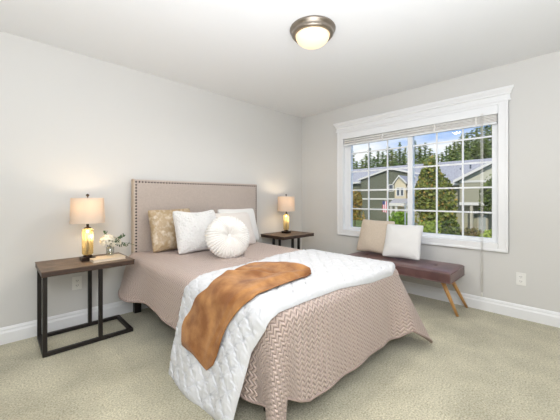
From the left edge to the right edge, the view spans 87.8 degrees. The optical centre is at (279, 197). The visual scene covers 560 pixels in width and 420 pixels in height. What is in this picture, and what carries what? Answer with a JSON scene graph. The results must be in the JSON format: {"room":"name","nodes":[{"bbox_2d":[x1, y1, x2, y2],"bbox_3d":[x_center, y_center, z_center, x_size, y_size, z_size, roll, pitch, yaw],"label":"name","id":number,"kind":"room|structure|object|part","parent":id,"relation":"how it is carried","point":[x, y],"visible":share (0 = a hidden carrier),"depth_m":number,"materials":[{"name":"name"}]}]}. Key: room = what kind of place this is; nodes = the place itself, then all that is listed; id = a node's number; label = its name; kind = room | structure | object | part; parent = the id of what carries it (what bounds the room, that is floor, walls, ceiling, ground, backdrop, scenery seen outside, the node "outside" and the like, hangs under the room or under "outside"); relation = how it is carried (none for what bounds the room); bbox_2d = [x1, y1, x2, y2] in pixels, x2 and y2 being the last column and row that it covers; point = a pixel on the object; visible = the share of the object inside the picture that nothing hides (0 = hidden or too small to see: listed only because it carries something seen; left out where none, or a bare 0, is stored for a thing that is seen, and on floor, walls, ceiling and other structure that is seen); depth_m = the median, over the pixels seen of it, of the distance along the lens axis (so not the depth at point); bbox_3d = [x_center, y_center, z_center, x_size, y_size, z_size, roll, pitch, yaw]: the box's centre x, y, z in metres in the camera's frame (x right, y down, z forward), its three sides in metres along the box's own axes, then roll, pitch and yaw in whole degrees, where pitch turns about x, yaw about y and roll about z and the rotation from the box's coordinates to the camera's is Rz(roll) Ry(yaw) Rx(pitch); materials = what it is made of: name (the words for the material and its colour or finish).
{"room":"bedroom","nodes":[
{"label":"bedroom","id":0,"kind":"room"},
{"bbox_2d":[0,31,301,327],"bbox_3d":[-1.361,-0.080,3.141,4.920,2.440,0.120,0,0,-44],"label":"wall","id":1,"kind":"structure","parent":0,"point":[73,125],"depth_m":2.72,"materials":[{"name":"white paint"}]},
{"bbox_2d":[0,301,148,344],"bbox_3d":[-1.327,1.075,3.078,4.682,0.130,0.018,0,0,-44],"label":"baseboard","id":2,"kind":"structure","parent":1,"relation":"attached to","point":[13,333],"depth_m":2.53,"materials":[{"name":"white paint"}]},
{"bbox_2d":[72,276,81,289],"bbox_3d":[-1.817,0.762,2.606,0.072,0.116,0.009,0,0,-44],"label":"wall outlet","id":3,"kind":"object","parent":1,"relation":"attached to","point":[76,281],"visible":1,"depth_m":2.60,"materials":[{"name":"white plastic"}]},
{"bbox_2d":[0,0,559,117],"bbox_3d":[0.278,-1.350,1.457,4.920,0.100,4.820,0,0,-44],"label":"ceiling","id":4,"kind":"structure","parent":0,"point":[243,50],"depth_m":2.40,"materials":[{"name":"white paint"}]},
{"bbox_2d":[290,15,335,49],"bbox_3d":[0.250,-1.233,2.240,0.352,0.134,0.352,0,0,-44],"label":"ceiling light","id":5,"kind":"object","parent":4,"relation":"attached to","point":[311,32],"visible":1,"depth_m":2.15,"materials":[{"name":"silver metal"}]},
{"bbox_2d":[0,293,559,419],"bbox_3d":[0.278,1.190,1.457,4.920,0.100,4.820,0,0,-44],"label":"floor","id":6,"kind":"structure","parent":0,"point":[478,364],"depth_m":1.85,"materials":[{"name":"beige carpet"}]},
{"bbox_2d":[35,252,134,357],"bbox_3d":[-1.611,0.829,2.416,0.618,0.617,0.458,0,0,-44],"label":"end table","id":7,"kind":"object","parent":6,"relation":"on","point":[57,267],"visible":0.98,"depth_m":2.32,"materials":[{"name":"brown wood"}]},
{"bbox_3d":[-1.609,1.123,2.418,0.603,0.028,0.400,0,0,-44],"label":"floor frame","id":8,"kind":"part","parent":7,"relation":"part of","materials":[{"name":"black metal"}]},
{"bbox_2d":[69,194,104,261],"bbox_3d":[-1.605,0.241,2.429,0.248,0.554,0.248,0,0,-44],"label":"table lamp","id":9,"kind":"object","parent":7,"relation":"on","point":[87,211],"visible":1,"depth_m":2.34,"materials":[{"name":"beige fabric"}]},
{"bbox_3d":[-1.605,0.103,2.429,0.248,0.208,0.248,0,0,-44],"label":"lamp shade","id":10,"kind":"part","parent":9,"relation":"part of","materials":[{"name":"fabric"}]},
{"bbox_3d":[-1.605,0.382,2.429,0.019,0.174,0.019,0,0,-44],"label":"beaded stem","id":11,"kind":"part","parent":9,"relation":"part of","materials":[{"name":"yellow glass"}]},
{"bbox_2d":[89,254,125,262],"bbox_3d":[-1.460,0.508,2.458,0.160,0.023,0.240,0,0,43],"label":"book","id":12,"kind":"object","parent":7,"relation":"on","point":[112,257],"visible":0.86,"depth_m":2.43,"materials":[{"name":"beige paper"}]},
{"bbox_2d":[99,231,133,253],"bbox_3d":[-1.411,0.389,2.536,0.281,0.216,0.130,0,0,-22],"label":"flower vase","id":13,"kind":"object","parent":12,"relation":"on","point":[113,241],"visible":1,"depth_m":2.51,"materials":[{"name":"clear glass"}]},
{"bbox_2d":[131,179,265,411],"bbox_3d":[-0.194,0.475,2.700,1.578,1.329,2.100,0,0,-44],"label":"bed","id":14,"kind":"object","parent":6,"relation":"on","point":[146,195],"visible":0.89,"depth_m":3.13,"materials":[{"name":"beige fabric"}]},
{"bbox_3d":[-1.429,0.991,2.910,0.060,0.299,0.055,0,0,-44],"label":"headboard leg","id":15,"kind":"part","parent":14,"relation":"part of","materials":[{"name":"black wood"}]},
{"bbox_3d":[-0.897,0.328,3.429,1.570,1.025,0.075,0,0,-44],"label":"headboard","id":16,"kind":"part","parent":14,"relation":"part of","materials":[{"name":"beige fabric"}]},
{"bbox_2d":[118,242,432,419],"bbox_3d":[-0.184,0.825,2.490,1.656,0.593,2.254,0,0,-44],"label":"bedspread","id":17,"kind":"object","parent":14,"relation":"on","point":[303,351],"visible":0.56,"depth_m":1.76,"materials":[{"name":"beige fabric"}]},
{"bbox_2d":[148,208,189,252],"bbox_3d":[-1.110,0.322,3.004,0.209,0.415,0.452,0,0,41],"label":"throw pillow","id":18,"kind":"object","parent":17,"relation":"on","point":[162,228],"visible":0.61,"depth_m":2.87,"materials":[{"name":"beige fabric"}]},
{"bbox_2d":[173,210,215,253],"bbox_3d":[-0.829,0.328,2.929,0.264,0.405,0.467,0,0,39],"label":"throw pillow","id":19,"kind":"object","parent":17,"relation":"on","point":[190,227],"visible":0.73,"depth_m":2.80,"materials":[{"name":"white quilted fabric"}]},
{"bbox_2d":[204,216,249,257],"bbox_3d":[-0.474,0.357,2.655,0.430,0.380,0.253,0,0,-32],"label":"round pillow","id":20,"kind":"object","parent":17,"relation":"on","point":[225,236],"visible":1,"depth_m":2.58,"materials":[{"name":"white fabric"}]},
{"bbox_2d":[215,212,255,243],"bbox_3d":[-0.510,0.351,3.272,0.238,0.368,0.508,0,0,42],"label":"throw pillow","id":21,"kind":"object","parent":17,"relation":"on","point":[244,217],"visible":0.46,"depth_m":3.32,"materials":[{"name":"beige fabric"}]},
{"bbox_2d":[218,208,258,239],"bbox_3d":[-0.500,0.333,3.543,0.522,0.401,0.235,0,0,-39],"label":"bed pillow","id":22,"kind":"object","parent":17,"relation":"on","point":[250,211],"visible":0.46,"depth_m":3.59,"materials":[{"name":"white fabric"}]},
{"bbox_2d":[169,249,394,419],"bbox_3d":[0.112,0.842,2.107,1.574,0.709,0.931,0,0,-44],"label":"comforter","id":23,"kind":"object","parent":17,"relation":"on","point":[217,390],"visible":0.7,"depth_m":1.61,"materials":[{"name":"white fabric"}]},
{"bbox_2d":[181,262,310,370],"bbox_3d":[-0.137,0.691,1.819,0.785,0.486,0.547,0,0,-42],"label":"throw blanket","id":24,"kind":"object","parent":23,"relation":"on","point":[203,328],"visible":1,"depth_m":1.62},
{"bbox_2d":[261,231,313,248],"bbox_3d":[0.109,0.819,4.104,0.618,0.637,0.458,0,0,-44],"label":"end table","id":25,"kind":"object","parent":6,"relation":"on","point":[293,235],"visible":0.49,"depth_m":3.98,"materials":[{"name":"brown wood"}]},
{"bbox_2d":[277,194,294,233],"bbox_3d":[0.088,0.221,4.140,0.248,0.554,0.248,0,0,-44],"label":"table lamp","id":26,"kind":"object","parent":25,"relation":"on","point":[285,204],"visible":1,"depth_m":4.04,"materials":[{"name":"beige fabric"}]},
{"bbox_3d":[0.088,0.084,4.140,0.248,0.208,0.248,0,0,-44],"label":"lamp shade","id":27,"kind":"part","parent":26,"relation":"part of","materials":[{"name":"fabric"}]},
{"bbox_2d":[347,251,467,316],"bbox_3d":[1.352,0.914,3.269,0.545,0.464,1.191,0,0,-44],"label":"bench","id":28,"kind":"object","parent":6,"relation":"on","point":[445,273],"visible":0.66,"depth_m":2.92,"materials":[{"name":"brown leather"}]},
{"bbox_2d":[357,219,394,253],"bbox_3d":[1.173,0.471,3.584,0.430,0.391,0.213,0,0,43],"label":"pillow","id":29,"kind":"object","parent":28,"relation":"on","point":[373,232],"visible":0.78,"depth_m":3.54,"materials":[{"name":"beige fabric"}]},
{"bbox_2d":[382,224,422,259],"bbox_3d":[1.379,0.486,3.275,0.406,0.366,0.217,0,0,41],"label":"pillow","id":30,"kind":"object","parent":28,"relation":"on","point":[401,241],"visible":1,"depth_m":3.21,"materials":[{"name":"white fabric"}]},
{"bbox_3d":[1.327,0.693,3.254,0.480,0.022,1.168,0,0,-44],"label":"seat","id":31,"kind":"part","parent":28,"relation":"part of","materials":[{"name":"brown leather"}]},
{"bbox_3d":[1.327,0.750,3.254,0.480,0.090,1.168,0,0,-44],"label":"seat","id":32,"kind":"part","parent":28,"relation":"part of","materials":[{"name":"brown leather"}]},
{"bbox_3d":[1.642,0.965,2.826,0.167,0.359,0.042,0,0,26],"label":"leg","id":33,"kind":"part","parent":28,"relation":"part of","materials":[{"name":"brown wood"}]},
{"bbox_3d":[1.843,0.964,3.028,0.227,0.363,0.041,0,0,-8],"label":"leg","id":34,"kind":"part","parent":28,"relation":"part of","materials":[{"name":"brown wood"}]},
{"bbox_2d":[302,51,559,312],"bbox_3d":[2.005,-0.080,3.124,0.120,2.440,4.600,0,0,-44],"label":"wall","id":35,"kind":"structure","parent":0,"point":[534,104],"depth_m":2.82,"materials":[{"name":"white paint"}]},
{"bbox_2d":[333,84,513,252],"bbox_3d":[1.554,-0.273,3.551,0.169,1.605,2.060,0,0,-44],"label":"window","id":36,"kind":"structure","parent":35,"relation":"in","point":[499,242],"depth_m":3.26,"materials":[{"name":"white paint"}]},
{"bbox_2d":[342,105,497,296],"bbox_3d":[1.531,0.040,3.518,0.079,1.920,1.797,0,0,-44],"label":"window blind","id":37,"kind":"object","parent":36,"relation":"attached to","point":[484,116],"visible":0.96,"depth_m":3.30,"materials":[{"name":"white plastic"}]},
{"bbox_3d":[1.544,-0.749,3.531,0.044,0.017,1.774,0,0,-44],"label":"rail","id":38,"kind":"part","parent":37,"relation":"part of","materials":[{"name":"white plastic"}]},
{"bbox_3d":[2.054,0.042,2.956,0.029,1.847,0.019,0,0,-44],"label":"pull cord","id":39,"kind":"part","parent":37,"relation":"part of","materials":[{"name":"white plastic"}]},
{"bbox_3d":[1.581,-0.237,3.567,0.070,1.371,1.801,0,0,-44],"label":"frame","id":40,"kind":"part","parent":36,"relation":"part of","materials":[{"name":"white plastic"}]},
{"bbox_3d":[1.512,-1.010,3.509,0.050,0.130,2.060,0,0,-44],"label":"head crown","id":41,"kind":"part","parent":36,"relation":"part of","materials":[{"name":"white paint"}]},
{"bbox_2d":[401,280,559,327],"bbox_3d":[1.955,1.075,3.076,0.018,0.130,4.600,0,0,-44],"label":"baseboard","id":42,"kind":"structure","parent":35,"relation":"attached to","point":[542,316],"depth_m":2.90,"materials":[{"name":"white paint"}]},
{"bbox_2d":[516,272,525,285],"bbox_3d":[2.278,0.767,2.751,0.009,0.116,0.072,0,0,-44],"label":"wall outlet","id":43,"kind":"object","parent":35,"relation":"attached to","point":[520,277],"visible":1,"depth_m":2.75,"materials":[{"name":"white plastic"}]},
{"label":"outside","id":44,"kind":"structure","parent":0,"visible":0},
{"bbox_2d":[353,220,361,226],"bbox_3d":[47.806,4.290,99.776,199.400,0.500,190.000,0,0,-44],"label":"ground","id":45,"kind":"structure","parent":44,"point":[357,223],"depth_m":46.11,"materials":[{"name":"green plant"}]},
{"bbox_2d":[353,189,365,226],"bbox_3d":[7.424,1.562,28.871,1.819,4.956,1.916,0,0,-44],"label":"street tree","id":46,"kind":"object","parent":45,"relation":"on","point":[357,198],"visible":0.68,"depth_m":28.57,"materials":[{"name":"green plant"}]},
{"bbox_2d":[361,154,367,168],"bbox_3d":[25.270,-4.308,85.087,6.449,17.072,7.942,0,0,10],"label":"conifer tree","id":47,"kind":"object","parent":45,"relation":"on","point":[365,164],"visible":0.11,"depth_m":85.16,"materials":[{"name":"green plant"}]},
{"bbox_2d":[370,156,377,167],"bbox_3d":[22.712,-3.082,70.339,5.996,14.243,5.377,0,0,-1],"label":"conifer tree","id":48,"kind":"object","parent":45,"relation":"on","point":[373,160],"visible":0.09,"depth_m":70.46,"materials":[{"name":"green plant"}]},
{"bbox_2d":[375,151,381,166],"bbox_3d":[34.169,-6.385,101.760,8.757,20.850,8.686,0,0,-20],"label":"conifer tree","id":49,"kind":"object","parent":45,"relation":"on","point":[378,154],"visible":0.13,"depth_m":101.45,"materials":[{"name":"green plant"}]},
{"bbox_2d":[378,151,386,166],"bbox_3d":[33.361,-5.594,94.245,9.174,19.267,8.170,0,0,8],"label":"conifer tree","id":50,"kind":"object","parent":45,"relation":"on","point":[381,156],"visible":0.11,"depth_m":94.03,"materials":[{"name":"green plant"}]},
{"bbox_2d":[381,145,390,165],"bbox_3d":[32.085,-5.870,86.713,8.177,19.821,7.935,0,0,-16],"label":"conifer tree","id":51,"kind":"object","parent":45,"relation":"on","point":[384,160],"visible":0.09,"depth_m":86.65,"materials":[{"name":"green plant"}]},
{"bbox_2d":[353,164,423,220],"bbox_3d":[18.819,-0.885,54.290,12.400,9.850,21.540,0,0,-44],"label":"house","id":52,"kind":"structure","parent":45,"relation":"on","point":[378,179],"depth_m":48.71,"materials":[{"name":"green"}]},
{"bbox_2d":[388,149,394,165],"bbox_3d":[30.835,-4.684,79.537,7.869,17.841,7.852,0,0,-17],"label":"conifer tree","id":53,"kind":"object","parent":45,"relation":"on","point":[391,151],"visible":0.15,"depth_m":79.43,"materials":[{"name":"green plant"}]},
{"bbox_2d":[391,151,398,165],"bbox_3d":[29.218,-3.734,72.779,7.396,15.899,7.344,0,0,32],"label":"conifer tree","id":54,"kind":"object","parent":45,"relation":"on","point":[395,158],"visible":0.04,"depth_m":72.66,"materials":[{"name":"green plant"}]},
{"bbox_2d":[388,211,407,224],"bbox_3d":[11.418,2.627,27.495,2.869,2.762,2.461,0,0,-44],"label":"shrub","id":55,"kind":"object","parent":45,"relation":"on","point":[399,220],"visible":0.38,"depth_m":27.17,"materials":[{"name":"green plant"}]},
{"bbox_2d":[395,142,405,165],"bbox_3d":[27.282,-4.349,66.134,5.239,16.778,5.877,0,0,-15],"label":"conifer tree","id":56,"kind":"object","parent":45,"relation":"on","point":[400,145],"visible":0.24,"depth_m":65.95,"materials":[{"name":"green plant"}]},
{"bbox_2d":[398,153,406,164],"bbox_3d":[26.799,-2.921,63.302,5.295,13.921,5.228,0,0,-41],"label":"conifer tree","id":57,"kind":"object","parent":45,"relation":"on","point":[403,155],"visible":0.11,"depth_m":63.36,"materials":[{"name":"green plant"}]},
{"bbox_2d":[389,174,418,224],"bbox_3d":[19.041,0.275,42.336,4.560,7.530,4.666,0,0,-44],"label":"house","id":58,"kind":"structure","parent":45,"relation":"on","point":[401,196],"depth_m":42.55,"materials":[{"name":"beige"}]},
{"bbox_2d":[383,201,388,212],"bbox_3d":[15.975,1.300,43.092,1.746,2.087,0.910,0,0,-44],"label":"flag","id":59,"kind":"object","parent":58,"relation":"attached to","point":[384,202],"visible":0.86,"depth_m":42.55,"materials":[{"name":"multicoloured fabric"}]},
{"bbox_2d":[415,144,423,163],"bbox_3d":[35.958,-4.732,74.249,7.161,17.939,8.416,0,0,-16],"label":"conifer tree","id":60,"kind":"object","parent":45,"relation":"on","point":[419,147],"visible":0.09,"depth_m":74.22,"materials":[{"name":"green plant"}]},
{"bbox_2d":[420,142,428,160],"bbox_3d":[33.664,-4.470,67.828,6.159,17.020,6.012,0,0,35],"label":"conifer tree","id":61,"kind":"object","parent":45,"relation":"on","point":[426,147],"visible":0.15,"depth_m":67.66,"materials":[{"name":"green plant"}]},
{"bbox_2d":[424,148,434,159],"bbox_3d":[31.838,-3.135,61.509,6.402,14.674,6.254,0,0,11],"label":"conifer tree","id":62,"kind":"object","parent":45,"relation":"on","point":[429,154],"visible":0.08,"depth_m":61.41,"materials":[{"name":"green plant"}]},
{"bbox_2d":[418,220,441,233],"bbox_3d":[9.335,2.699,18.443,1.570,2.682,1.593,0,0,-44],"label":"shrub","id":63,"kind":"object","parent":45,"relation":"on","point":[430,227],"visible":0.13,"depth_m":18.24,"materials":[{"name":"green plant"}]},
{"bbox_2d":[415,156,458,232],"bbox_3d":[11.575,0.447,21.707,3.405,7.186,3.339,0,0,-44],"label":"maple tree","id":64,"kind":"object","parent":45,"relation":"on","point":[425,198],"visible":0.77,"depth_m":21.15,"materials":[{"name":"green plant"}]},
{"bbox_2d":[438,152,443,161],"bbox_3d":[42.476,-3.915,76.023,7.315,16.266,6.528,0,0,20],"label":"conifer tree","id":65,"kind":"object","parent":45,"relation":"on","point":[441,155],"visible":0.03,"depth_m":76.11,"materials":[{"name":"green plant"}]},
{"bbox_2d":[443,144,453,161],"bbox_3d":[37.485,-3.877,63.965,6.652,15.833,6.006,0,0,-15],"label":"conifer tree","id":66,"kind":"object","parent":45,"relation":"on","point":[449,150],"visible":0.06,"depth_m":64.16,"materials":[{"name":"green plant"}]},
{"bbox_2d":[415,158,491,230],"bbox_3d":[22.784,-0.149,31.110,12.060,8.379,13.288,0,0,-44],"label":"house","id":67,"kind":"structure","parent":45,"relation":"on","point":[472,172],"depth_m":28.50,"materials":[{"name":"beige"}]},
{"bbox_3d":[18.436,2.370,27.985,0.350,3.340,0.220,0,0,-44],"label":"porch post","id":68,"kind":"part","parent":67,"relation":"part of","materials":[{"name":"beige paint"}]},
{"bbox_3d":[19.832,2.447,28.520,0.098,3.186,0.814,0,0,-44],"label":"door","id":69,"kind":"part","parent":67,"relation":"part of","materials":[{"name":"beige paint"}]},
{"bbox_3d":[19.779,2.857,28.468,0.049,2.266,0.574,0,0,-44],"label":"door","id":70,"kind":"part","parent":67,"relation":"part of","materials":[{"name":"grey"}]},
{"bbox_2d":[446,142,461,160],"bbox_3d":[34.917,-3.724,58.256,6.959,15.527,5.056,0,0,33],"label":"conifer tree","id":71,"kind":"object","parent":45,"relation":"on","point":[453,153],"visible":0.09,"depth_m":58.15,"materials":[{"name":"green plant"}]},
{"bbox_2d":[456,134,465,159],"bbox_3d":[48.768,-6.626,78.266,7.653,21.333,8.237,0,0,9],"label":"conifer tree","id":72,"kind":"object","parent":45,"relation":"on","point":[459,150],"visible":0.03,"depth_m":78.13,"materials":[{"name":"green plant"}]},
{"bbox_2d":[459,132,471,159],"bbox_3d":[46.497,-6.009,71.947,8.821,20.550,8.700,0,0,1],"label":"conifer tree","id":73,"kind":"object","parent":45,"relation":"on","point":[467,133],"visible":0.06,"depth_m":71.98,"materials":[{"name":"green plant"}]},
{"bbox_2d":[458,145,472,160],"bbox_3d":[29.612,-2.241,46.441,4.104,12.562,4.773,0,0,-30],"label":"conifer tree","id":74,"kind":"object","parent":45,"relation":"on","point":[465,150],"visible":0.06,"depth_m":46.38,"materials":[{"name":"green plant"}]},
{"bbox_2d":[466,130,474,157],"bbox_3d":[43.577,-5.771,66.334,7.085,19.623,6.208,0,0,-17],"label":"conifer tree","id":75,"kind":"object","parent":45,"relation":"on","point":[470,133],"visible":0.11,"depth_m":66.31,"materials":[{"name":"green plant"}]},
{"bbox_2d":[466,128,479,156],"bbox_3d":[41.157,-5.171,60.392,7.579,18.838,8.283,0,0,-29],"label":"conifer tree","id":76,"kind":"object","parent":45,"relation":"on","point":[476,129],"visible":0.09,"depth_m":60.51,"materials":[{"name":"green plant"}]},
{"bbox_2d":[469,140,481,159],"bbox_3d":[36.198,-3.211,53.703,6.746,14.828,7.308,0,0,3],"label":"conifer tree","id":77,"kind":"object","parent":45,"relation":"on","point":[474,146],"visible":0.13,"depth_m":53.75,"materials":[{"name":"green plant"}]},
{"bbox_2d":[471,126,491,158],"bbox_3d":[37.973,-4.775,54.794,8.078,17.631,5.794,0,0,21],"label":"conifer tree","id":78,"kind":"object","parent":45,"relation":"on","point":[479,143],"visible":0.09,"depth_m":54.70,"materials":[{"name":"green plant"}]},
{"bbox_2d":[476,138,491,158],"bbox_3d":[35.211,-3.247,49.932,6.750,14.574,4.786,0,0,-19],"label":"conifer tree","id":79,"kind":"object","parent":45,"relation":"on","point":[486,152],"visible":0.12,"depth_m":49.94,"materials":[{"name":"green plant"}]},
{"bbox_2d":[478,174,491,213],"bbox_3d":[15.247,1.147,20.779,1.848,5.787,1.630,0,0,-27],"label":"street tree","id":80,"kind":"object","parent":45,"relation":"on","point":[487,192],"visible":0.45,"depth_m":20.73,"materials":[{"name":"green plant"}]},
{"bbox_2d":[483,125,490,143],"bbox_3d":[56.091,-8.094,79.105,9.140,24.269,8.898,0,0,32],"label":"conifer tree","id":81,"kind":"object","parent":45,"relation":"on","point":[487,126],"visible":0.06,"depth_m":78.89,"materials":[{"name":"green plant"}]},
{"bbox_2d":[485,125,491,150],"bbox_3d":[53.666,-7.380,73.207,10.709,23.353,9.744,0,0,-1],"label":"conifer tree","id":82,"kind":"object","parent":45,"relation":"on","point":[490,127],"visible":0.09,"depth_m":73.22,"materials":[{"name":"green plant"}]},
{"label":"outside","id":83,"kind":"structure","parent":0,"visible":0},
{"bbox_3d":[-11.950,4.025,41.597,1.400,0.030,190.000,0,0,-44],"label":"sidewalk","id":84,"kind":"object","parent":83,"visible":0},
{"bbox_2d":[438,218,461,234],"bbox_3d":[10.564,2.523,18.419,1.988,2.620,2.300,0,0,-25],"label":"shrub","id":85,"kind":"object","parent":84,"relation":"on","point":[456,226],"visible":0.2,"depth_m":17.97,"materials":[{"name":"green plant"}]},
{"bbox_2d":[459,227,483,236],"bbox_3d":[11.631,2.753,17.409,1.607,2.047,2.490,0,0,-44],"label":"shrub","id":86,"kind":"object","parent":84,"relation":"on","point":[475,232],"visible":0.19,"depth_m":17.11,"materials":[{"name":"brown plant"}]},
{"bbox_2d":[477,229,491,237],"bbox_3d":[11.703,2.569,16.138,1.414,1.905,1.500,0,0,-44],"label":"shrub","id":87,"kind":"object","parent":84,"relation":"on","point":[487,233],"visible":0.09,"depth_m":16.09,"materials":[{"name":"green plant"}]},
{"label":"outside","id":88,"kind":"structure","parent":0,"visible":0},
{"bbox_3d":[-15.640,4.030,38.004,7.500,0.020,190.000,0,0,-44],"label":"street","id":89,"kind":"object","parent":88,"visible":0},
{"bbox_2d":[403,201,406,224],"bbox_3d":[7.509,2.120,17.454,0.259,3.840,0.259,0,0,-22],"label":"street lantern","id":90,"kind":"object","parent":89,"relation":"on","point":[405,202],"visible":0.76,"depth_m":17.42,"materials":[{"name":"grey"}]},
{"bbox_3d":[7.509,2.310,17.454,0.079,3.460,0.079,0,0,-44],"label":"post","id":91,"kind":"part","parent":90,"relation":"part of","materials":[{"name":"grey"}]}
]}

